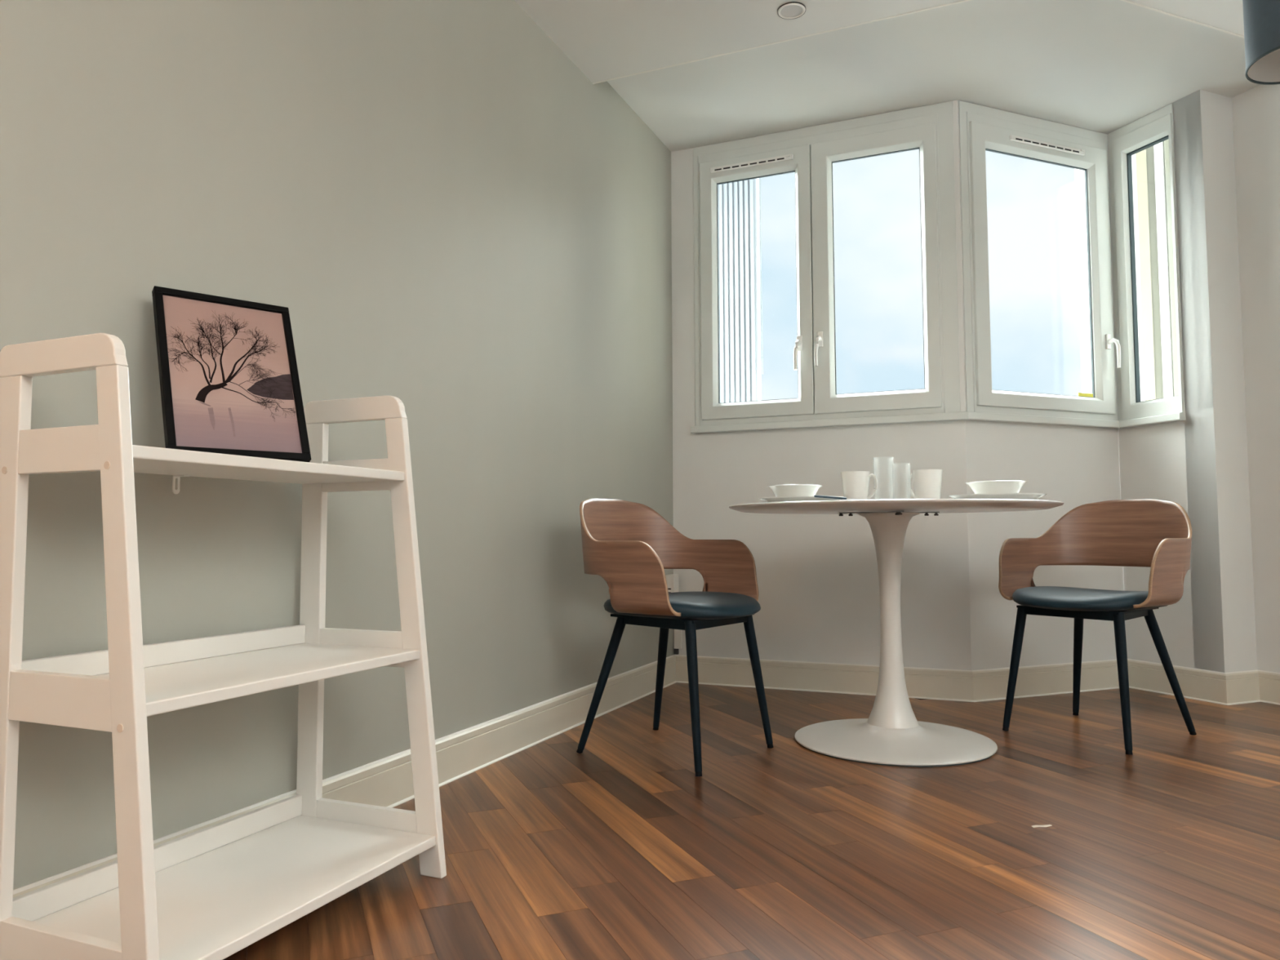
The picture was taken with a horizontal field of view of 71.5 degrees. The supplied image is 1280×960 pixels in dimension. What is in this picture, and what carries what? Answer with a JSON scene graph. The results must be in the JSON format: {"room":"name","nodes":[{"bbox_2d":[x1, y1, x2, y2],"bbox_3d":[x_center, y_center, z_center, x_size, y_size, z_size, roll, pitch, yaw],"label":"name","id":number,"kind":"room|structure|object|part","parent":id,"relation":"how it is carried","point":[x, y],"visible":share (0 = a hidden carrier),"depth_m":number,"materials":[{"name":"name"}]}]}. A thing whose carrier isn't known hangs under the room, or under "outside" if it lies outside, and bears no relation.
{"room":"dining room","nodes":[
{"label":"dining room","id":0,"kind":"room"},
{"bbox_2d":[0,0,674,889],"bbox_3d":[-1.184,-0.517,1.038,0.160,2.460,6.450,-2,-4,23],"label":"wall","id":1,"kind":"structure","parent":0,"point":[450,220],"depth_m":2.03,"materials":[{"name":"beige paint"}]},
{"bbox_2d":[13,654,676,897],"bbox_3d":[-1.067,0.654,1.006,0.018,0.117,6.290,-2,-4,23],"label":"baseboard","id":2,"kind":"structure","parent":1,"relation":"attached to","point":[388,781],"depth_m":2.44,"materials":[{"name":"beige paint"}]},
{"bbox_2d":[665,573,678,592],"bbox_3d":[0.135,0.454,3.831,0.048,0.095,0.086,-2,-4,23],"label":"wall socket","id":3,"kind":"object","parent":1,"relation":"attached to","point":[672,580],"visible":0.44,"depth_m":3.80,"materials":[{"name":"white plastic"}]},
{"bbox_2d":[222,682,1279,959],"bbox_3d":[0.720,0.730,0.563,3.950,0.100,7.275,-2,-4,23],"label":"floor","id":4,"kind":"structure","parent":0,"point":[615,849],"depth_m":1.85,"materials":[{"name":"brown wood"}]},
{"bbox_2d":[0,333,446,959],"bbox_3d":[-0.655,0.277,1.499,0.358,0.926,0.630,-2,-4,23],"label":"shelf unit","id":5,"kind":"object","parent":4,"relation":"on","point":[212,892],"visible":0.98,"depth_m":1.35,"materials":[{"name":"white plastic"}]},
{"bbox_3d":[-0.914,0.288,1.277,0.053,0.879,0.018,-2,-4,23],"label":"leg","id":6,"kind":"part","parent":5,"relation":"part of","materials":[{"name":"white wood"}]},
{"bbox_3d":[-0.810,-0.042,1.253,0.174,0.063,0.017,-2,-4,23],"label":"rail","id":7,"kind":"part","parent":5,"relation":"part of","materials":[{"name":"white wood"}]},
{"bbox_3d":[-0.790,0.302,1.224,0.216,0.068,0.017,-2,-4,23],"label":"rail","id":8,"kind":"part","parent":5,"relation":"part of","materials":[{"name":"white wood"}]},
{"bbox_3d":[-0.770,0.645,1.195,0.257,0.069,0.017,-2,-4,23],"label":"rail","id":9,"kind":"part","parent":5,"relation":"part of","materials":[{"name":"white wood"}]},
{"bbox_3d":[-0.824,-0.176,1.266,0.253,0.047,0.018,-2,-4,23],"label":"rail","id":10,"kind":"part","parent":5,"relation":"part of","materials":[{"name":"white wood"}]},
{"bbox_3d":[-0.677,0.281,1.177,0.147,0.879,0.018,-2,-4,23],"label":"leg","id":11,"kind":"part","parent":5,"relation":"part of","materials":[{"name":"white wood"}]},
{"bbox_3d":[-0.823,0.007,1.578,0.002,0.036,0.014,-2,-4,23],"label":"strap plate","id":12,"kind":"part","parent":5,"relation":"part of","materials":[{"name":"white plastic"}]},
{"bbox_2d":[151,285,311,462],"bbox_3d":[-0.712,-0.181,1.554,0.228,0.303,0.145,3,-5,-41],"label":"picture frame","id":13,"kind":"object","parent":5,"relation":"on","point":[228,375],"visible":1,"depth_m":1.55,"materials":[{"name":"pink paper"}]},
{"bbox_3d":[-0.677,0.321,1.837,0.053,0.879,0.018,-2,-4,23],"label":"leg","id":14,"kind":"part","parent":5,"relation":"part of","materials":[{"name":"white wood"}]},
{"bbox_3d":[-0.587,-0.143,1.826,0.253,0.047,0.018,-2,-4,23],"label":"rail","id":15,"kind":"part","parent":5,"relation":"part of","materials":[{"name":"white wood"}]},
{"bbox_3d":[-0.573,-0.009,1.813,0.174,0.063,0.017,-2,-4,23],"label":"rail","id":16,"kind":"part","parent":5,"relation":"part of","materials":[{"name":"white wood"}]},
{"bbox_3d":[-0.553,0.335,1.784,0.216,0.068,0.017,-2,-4,23],"label":"rail","id":17,"kind":"part","parent":5,"relation":"part of","materials":[{"name":"white wood"}]},
{"bbox_3d":[-0.533,0.678,1.755,0.257,0.069,0.017,-2,-4,23],"label":"rail","id":18,"kind":"part","parent":5,"relation":"part of","materials":[{"name":"white wood"}]},
{"bbox_3d":[-0.440,0.314,1.737,0.147,0.879,0.018,-2,-4,23],"label":"leg","id":19,"kind":"part","parent":5,"relation":"part of","materials":[{"name":"white wood"}]},
{"bbox_2d":[576,498,773,776],"bbox_3d":[0.094,0.432,2.693,0.528,0.763,0.529,-3,-4,37],"label":"dining chair","id":20,"kind":"object","parent":4,"relation":"on","point":[628,544],"visible":1,"depth_m":2.65,"materials":[{"name":"brown wood"}]},
{"bbox_3d":[-0.110,0.600,2.653,0.152,0.400,0.031,0,-3,0],"label":"leg","id":21,"kind":"part","parent":20,"relation":"part of","materials":[{"name":"black metal"}]},
{"bbox_3d":[0.045,0.411,2.565,0.016,0.025,0.274,3,-5,-43],"label":"seat rail","id":22,"kind":"part","parent":20,"relation":"part of","materials":[{"name":"black metal"}]},
{"bbox_3d":[0.067,0.613,2.887,0.031,0.400,0.152,1,-4,-16],"label":"leg","id":23,"kind":"part","parent":20,"relation":"part of","materials":[{"name":"black metal"}]},
{"bbox_2d":[604,591,760,619],"bbox_3d":[0.127,0.375,2.671,0.444,0.057,0.436,-3,-4,37],"label":"seat cushion","id":24,"kind":"object","parent":20,"relation":"on","point":[684,605],"depth_m":2.53,"materials":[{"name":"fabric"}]},
{"bbox_3d":[0.148,0.586,2.426,0.031,0.396,0.090,1,-4,-17],"label":"leg","id":25,"kind":"part","parent":20,"relation":"part of","materials":[{"name":"black wood"}]},
{"bbox_3d":[0.232,0.412,2.590,0.016,0.025,0.310,-3,-4,37],"label":"seat rail","id":26,"kind":"part","parent":20,"relation":"part of","materials":[{"name":"black metal"}]},
{"bbox_3d":[0.356,0.601,2.701,0.090,0.396,0.031,0,-3,1],"label":"leg","id":27,"kind":"part","parent":20,"relation":"part of","materials":[{"name":"black metal"}]},
{"bbox_2d":[728,498,1063,767],"bbox_3d":[0.783,0.445,2.780,1.000,0.735,1.000,-2,-4,23],"label":"dining table","id":28,"kind":"object","parent":4,"relation":"on","point":[892,735],"visible":1,"depth_m":2.70,"materials":[{"name":"white paint"}]},
{"bbox_2d":[759,496,842,502],"bbox_3d":[0.526,0.071,2.883,0.277,0.026,0.277,-2,-4,23],"label":"dinner plate","id":29,"kind":"object","parent":28,"relation":"on","point":[778,499],"visible":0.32,"depth_m":2.78,"materials":[{"name":"white ceramic"}]},
{"bbox_2d":[768,484,822,497],"bbox_3d":[0.504,0.049,2.894,0.176,0.059,0.176,-2,-4,23],"label":"bowl","id":30,"kind":"object","parent":29,"relation":"on","point":[791,490],"visible":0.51,"depth_m":2.83,"materials":[{"name":"white ceramic"}]},
{"bbox_2d":[813,494,861,499],"bbox_3d":[0.618,0.054,2.635,0.202,0.022,0.019,-1,-4,16],"label":"table knife","id":31,"kind":"object","parent":28,"relation":"on","point":[815,495],"visible":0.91,"depth_m":2.64,"materials":[{"name":"silver metal"}]},
{"bbox_2d":[840,471,877,499],"bbox_3d":[0.686,0.027,2.814,0.091,0.104,0.103,1,-4,-17],"label":"mug","id":32,"kind":"object","parent":28,"relation":"on","point":[855,484],"visible":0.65,"depth_m":2.78,"materials":[{"name":"white ceramic"}]},
{"bbox_3d":[0.728,0.020,2.789,0.034,0.079,0.009,-3,-4,35],"label":"handle","id":33,"kind":"part","parent":32,"relation":"part of","materials":[{"name":"white ceramic"}]},
{"bbox_2d":[873,457,893,488],"bbox_3d":[0.764,0.003,2.787,0.062,0.148,0.062,-2,-4,23],"label":"drinking glass","id":34,"kind":"object","parent":28,"relation":"on","point":[893,457],"visible":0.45,"depth_m":2.79,"materials":[{"name":"clear glass"}]},
{"bbox_3d":[0.783,0.431,2.780,0.189,0.654,0.189,-2,-4,23],"label":"stem","id":35,"kind":"part","parent":28,"relation":"part of","materials":[{"name":"white metal"}]},
{"bbox_2d":[892,462,911,497],"bbox_3d":[0.805,0.012,2.736,0.054,0.125,0.054,-2,-4,23],"label":"drinking glass","id":36,"kind":"object","parent":28,"relation":"on","point":[909,463],"visible":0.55,"depth_m":2.73,"materials":[{"name":"clear glass"}]},
{"bbox_2d":[907,469,942,498],"bbox_3d":[0.887,0.022,2.751,0.091,0.104,0.103,0,-3,1],"label":"mug","id":37,"kind":"object","parent":28,"relation":"on","point":[926,482],"visible":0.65,"depth_m":2.71,"materials":[{"name":"white ceramic"}]},
{"bbox_3d":[0.854,0.019,2.788,0.009,0.079,0.034,2,-4,-37],"label":"handle","id":38,"kind":"part","parent":37,"relation":"part of","materials":[{"name":"white ceramic"}]},
{"bbox_2d":[949,493,1046,499],"bbox_3d":[1.092,0.059,2.720,0.277,0.026,0.277,-2,-4,23],"label":"dinner plate","id":39,"kind":"object","parent":28,"relation":"on","point":[988,495],"visible":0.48,"depth_m":2.61,"materials":[{"name":"white ceramic"}]},
{"bbox_2d":[965,480,1026,493],"bbox_3d":[1.091,0.036,2.723,0.176,0.059,0.176,-2,-4,23],"label":"bowl","id":40,"kind":"object","parent":39,"relation":"on","point":[981,486],"visible":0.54,"depth_m":2.66,"materials":[{"name":"white ceramic"}]},
{"bbox_2d":[1031,824,1052,827],"bbox_3d":[0.886,0.763,1.961,0.048,0.001,0.013,0,-4,-9],"label":"paper scrap","id":41,"kind":"object","parent":4,"relation":"on","point":[1046,825],"visible":1,"depth_m":1.96,"materials":[{"name":"white paper"}]},
{"bbox_2d":[998,498,1196,755],"bbox_3d":[1.494,0.440,2.907,0.528,0.763,0.529,2,-4,-36],"label":"dining chair","id":42,"kind":"object","parent":4,"relation":"on","point":[1156,535],"visible":1,"depth_m":2.96,"materials":[{"name":"brown wood"}]},
{"bbox_3d":[1.233,0.612,2.922,0.090,0.396,0.031,0,-3,0],"label":"leg","id":43,"kind":"part","parent":42,"relation":"part of","materials":[{"name":"black metal"}]},
{"bbox_3d":[1.353,0.421,2.807,0.016,0.025,0.310,2,-4,-36],"label":"seat rail","id":44,"kind":"part","parent":42,"relation":"part of","materials":[{"name":"black metal"}]},
{"bbox_3d":[1.527,0.621,3.101,0.031,0.400,0.152,-1,-4,17],"label":"leg","id":45,"kind":"part","parent":42,"relation":"part of","materials":[{"name":"black metal"}]},
{"bbox_2d":[1012,586,1168,611],"bbox_3d":[1.460,0.383,2.886,0.444,0.057,0.436,2,-4,-36],"label":"seat cushion","id":46,"kind":"object","parent":42,"relation":"on","point":[1035,598],"depth_m":2.76,"materials":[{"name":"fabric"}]},
{"bbox_3d":[1.434,0.594,2.642,0.031,0.396,0.090,-1,-4,19],"label":"leg","id":47,"kind":"part","parent":42,"relation":"part of","materials":[{"name":"black metal"}]},
{"bbox_3d":[1.540,0.419,2.778,0.016,0.025,0.274,-4,-5,45],"label":"seat rail","id":48,"kind":"part","parent":42,"relation":"part of","materials":[{"name":"black metal"}]},
{"bbox_3d":[1.698,0.606,2.862,0.152,0.400,0.031,0,-3,1],"label":"leg","id":49,"kind":"part","parent":42,"relation":"part of","materials":[{"name":"black metal"}]},
{"bbox_2d":[671,100,971,670],"bbox_3d":[0.667,-0.354,3.838,1.386,2.460,0.160,-2,-4,23],"label":"wall","id":50,"kind":"structure","parent":0,"point":[818,580],"depth_m":3.68,"materials":[{"name":"white paint"}]},
{"bbox_2d":[674,629,682,654],"bbox_3d":[0.166,0.695,3.894,0.036,0.135,0.014,-2,-4,23],"label":"outlet","id":51,"kind":"object","parent":50,"relation":"attached to","point":[677,633],"visible":0.8,"depth_m":3.89,"materials":[{"name":"white plastic"}]},
{"bbox_2d":[674,654,974,702],"bbox_3d":[0.714,0.808,3.653,1.234,0.117,0.018,-2,-4,23],"label":"baseboard","id":52,"kind":"structure","parent":50,"relation":"attached to","point":[956,685],"depth_m":3.63,"materials":[{"name":"beige paint"}]},
{"bbox_2d":[693,101,960,426],"bbox_3d":[0.747,-0.877,3.740,1.102,1.257,0.136,-2,-4,23],"label":"window","id":53,"kind":"structure","parent":50,"relation":"in","point":[811,153],"depth_m":3.72,"materials":[{"name":"white plastic"}]},
{"bbox_2d":[710,153,793,173],"bbox_3d":[0.481,-1.372,3.859,0.370,0.022,0.013,-2,-4,23],"label":"vent","id":54,"kind":"object","parent":53,"relation":"attached to","point":[771,160],"depth_m":3.86,"materials":[{"name":"white plastic"}]},
{"bbox_3d":[0.503,-0.842,3.854,0.494,1.152,0.052,-2,-4,23],"label":"sash","id":55,"kind":"part","parent":53,"relation":"part of","materials":[{"name":"white plastic"}]},
{"bbox_3d":[0.657,-0.521,3.710,0.026,0.128,0.050,-2,-4,23],"label":"lever","id":56,"kind":"part","parent":53,"relation":"part of","materials":[{"name":"white plastic"}]},
{"bbox_3d":[0.670,-0.574,3.735,0.024,0.065,0.008,-2,-4,23],"label":"handle","id":57,"kind":"part","parent":53,"relation":"part of","materials":[{"name":"white plastic"}]},
{"bbox_3d":[0.736,-0.533,3.677,0.026,0.128,0.050,-2,-4,23],"label":"lever","id":58,"kind":"part","parent":53,"relation":"part of","materials":[{"name":"white plastic"}]},
{"bbox_3d":[0.749,-0.586,3.702,0.024,0.065,0.008,-2,-4,23],"label":"handle","id":59,"kind":"part","parent":53,"relation":"part of","materials":[{"name":"white plastic"}]},
{"bbox_3d":[0.965,-0.855,3.659,0.503,1.152,0.052,-2,-4,23],"label":"sash","id":60,"kind":"part","parent":53,"relation":"part of","materials":[{"name":"white plastic"}]},
{"bbox_2d":[690,411,968,433],"bbox_3d":[0.755,-0.235,3.689,1.142,0.030,0.034,-2,-4,23],"label":"window sill","id":61,"kind":"structure","parent":50,"relation":"attached to","point":[962,415],"depth_m":3.65,"materials":[{"name":"white plastic"}]},
{"bbox_2d":[514,0,1261,151],"bbox_3d":[0.688,-1.699,0.720,3.600,0.152,6.875,-2,-4,23],"label":"ceiling","id":62,"kind":"structure","parent":0,"point":[697,73],"depth_m":3.22,"materials":[{"name":"paint"}]},
{"bbox_2d":[777,1,805,19],"bbox_3d":[0.483,-1.494,2.833,0.090,0.005,0.090,-2,-4,23],"label":"recessed light","id":63,"kind":"object","parent":62,"relation":"in","point":[792,10],"visible":1,"depth_m":2.83,"materials":[{"name":"white plastic"}]},
{"bbox_2d":[1242,0,1279,84],"bbox_3d":[1.719,-1.309,2.324,0.244,0.444,0.244,-2,-4,23],"label":"pendant lamp","id":64,"kind":"object","parent":62,"relation":"hanging from","point":[1261,18],"visible":1,"depth_m":2.32,"materials":[{"name":"blue fabric"}]},
{"bbox_2d":[956,99,1124,670],"bbox_3d":[1.627,-0.364,3.725,0.827,2.460,0.160,1,-4,-22],"label":"wall","id":65,"kind":"structure","parent":0,"point":[1075,466],"depth_m":3.60,"materials":[{"name":"white paint"}]},
{"bbox_2d":[958,101,1120,420],"bbox_3d":[1.659,-0.884,3.675,0.816,1.257,0.136,1,-4,-22],"label":"window","id":66,"kind":"structure","parent":65,"relation":"in","point":[981,128],"depth_m":3.65,"materials":[{"name":"white plastic"}]},
{"bbox_2d":[1009,134,1084,155],"bbox_3d":[1.697,-1.391,3.700,0.407,0.022,0.013,1,-4,-22],"label":"vent","id":67,"kind":"object","parent":66,"relation":"attached to","point":[1028,142],"depth_m":3.70,"materials":[{"name":"white plastic"}]},
{"bbox_3d":[1.985,-0.586,3.769,0.024,0.065,0.008,1,-4,-22],"label":"handle","id":68,"kind":"part","parent":66,"relation":"part of","materials":[{"name":"white plastic"}]},
{"bbox_3d":[1.998,-0.534,3.744,0.026,0.128,0.050,1,-4,-22],"label":"lever","id":69,"kind":"part","parent":66,"relation":"part of","materials":[{"name":"white plastic"}]},
{"bbox_2d":[965,411,1119,429],"bbox_3d":[1.658,-0.242,3.624,0.841,0.034,0.036,1,-4,-22],"label":"window sill","id":70,"kind":"structure","parent":65,"relation":"attached to","point":[972,415],"depth_m":3.60,"materials":[{"name":"white plastic"}]},
{"bbox_2d":[972,659,1119,702],"bbox_3d":[1.662,0.800,3.570,0.835,0.117,0.018,1,-4,-22],"label":"baseboard","id":71,"kind":"structure","parent":65,"relation":"attached to","point":[991,684],"depth_m":3.55,"materials":[{"name":"beige paint"}]},
{"bbox_2d":[1107,89,1224,672],"bbox_3d":[2.180,-0.372,3.637,0.130,2.460,0.420,1,-4,-22],"label":"wall","id":72,"kind":"structure","parent":0,"point":[1153,461],"depth_m":3.54,"materials":[{"name":"white paint"}]},
{"bbox_2d":[1107,103,1185,420],"bbox_3d":[2.115,-0.884,3.700,0.062,1.257,0.300,1,-4,-22],"label":"window","id":73,"kind":"structure","parent":72,"relation":"in","point":[1156,127],"depth_m":3.75,"materials":[{"name":"white plastic"}]},
{"bbox_2d":[1119,412,1186,428],"bbox_3d":[2.083,-0.242,3.651,0.034,0.030,0.306,1,-4,-22],"label":"window sill","id":74,"kind":"structure","parent":72,"relation":"attached to","point":[1180,416],"depth_m":3.61,"materials":[{"name":"white plastic"}]},
{"bbox_2d":[1127,658,1227,705],"bbox_3d":[2.119,0.796,3.530,0.018,0.117,0.438,1,-4,-22],"label":"baseboard","id":75,"kind":"structure","parent":72,"relation":"attached to","point":[1208,686],"depth_m":3.49,"materials":[{"name":"beige paint"}]},
{"bbox_2d":[1171,89,1257,672],"bbox_3d":[2.261,-0.380,3.508,0.184,2.460,0.120,1,-4,-22],"label":"wall","id":76,"kind":"structure","parent":0,"point":[1238,640],"depth_m":3.45,"materials":[{"name":"white paint"}]},
{"bbox_2d":[1225,670,1260,705],"bbox_3d":[2.283,0.785,3.370,0.202,0.117,0.018,1,-4,-22],"label":"baseboard","id":77,"kind":"structure","parent":76,"relation":"attached to","point":[1242,686],"depth_m":3.37,"materials":[{"name":"beige paint"}]},
{"bbox_2d":[1231,84,1279,672],"bbox_3d":[2.805,-0.435,2.626,0.160,2.460,1.926,1,-4,-22],"label":"wall","id":78,"kind":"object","parent":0,"point":[1255,111],"visible":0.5,"depth_m":3.42,"materials":[{"name":"white paint"}]},
{"bbox_2d":[1257,669,1279,705],"bbox_3d":[2.727,0.733,2.522,0.018,0.117,1.926,1,-4,-22],"label":"baseboard","id":79,"kind":"object","parent":78,"relation":"attached to","point":[1268,682],"visible":1,"depth_m":3.36,"materials":[{"name":"beige paint"}]},
{"label":"outside","id":80,"kind":"structure","parent":0,"visible":0},
{"bbox_2d":[1135,138,1178,400],"bbox_3d":[2.872,-0.733,4.667,0.595,4.500,0.660,-2,-4,23],"label":"facade","id":81,"kind":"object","parent":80,"point":[1153,163],"visible":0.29,"depth_m":4.58,"materials":[{"name":"beige paint"}]},
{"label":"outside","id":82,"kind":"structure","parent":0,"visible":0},
{"bbox_2d":[717,177,761,403],"bbox_3d":[0.444,-0.580,4.563,0.345,4.200,0.066,-2,-4,23],"label":"cladding","id":83,"kind":"object","parent":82,"point":[739,241],"visible":0.12,"depth_m":4.53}
]}

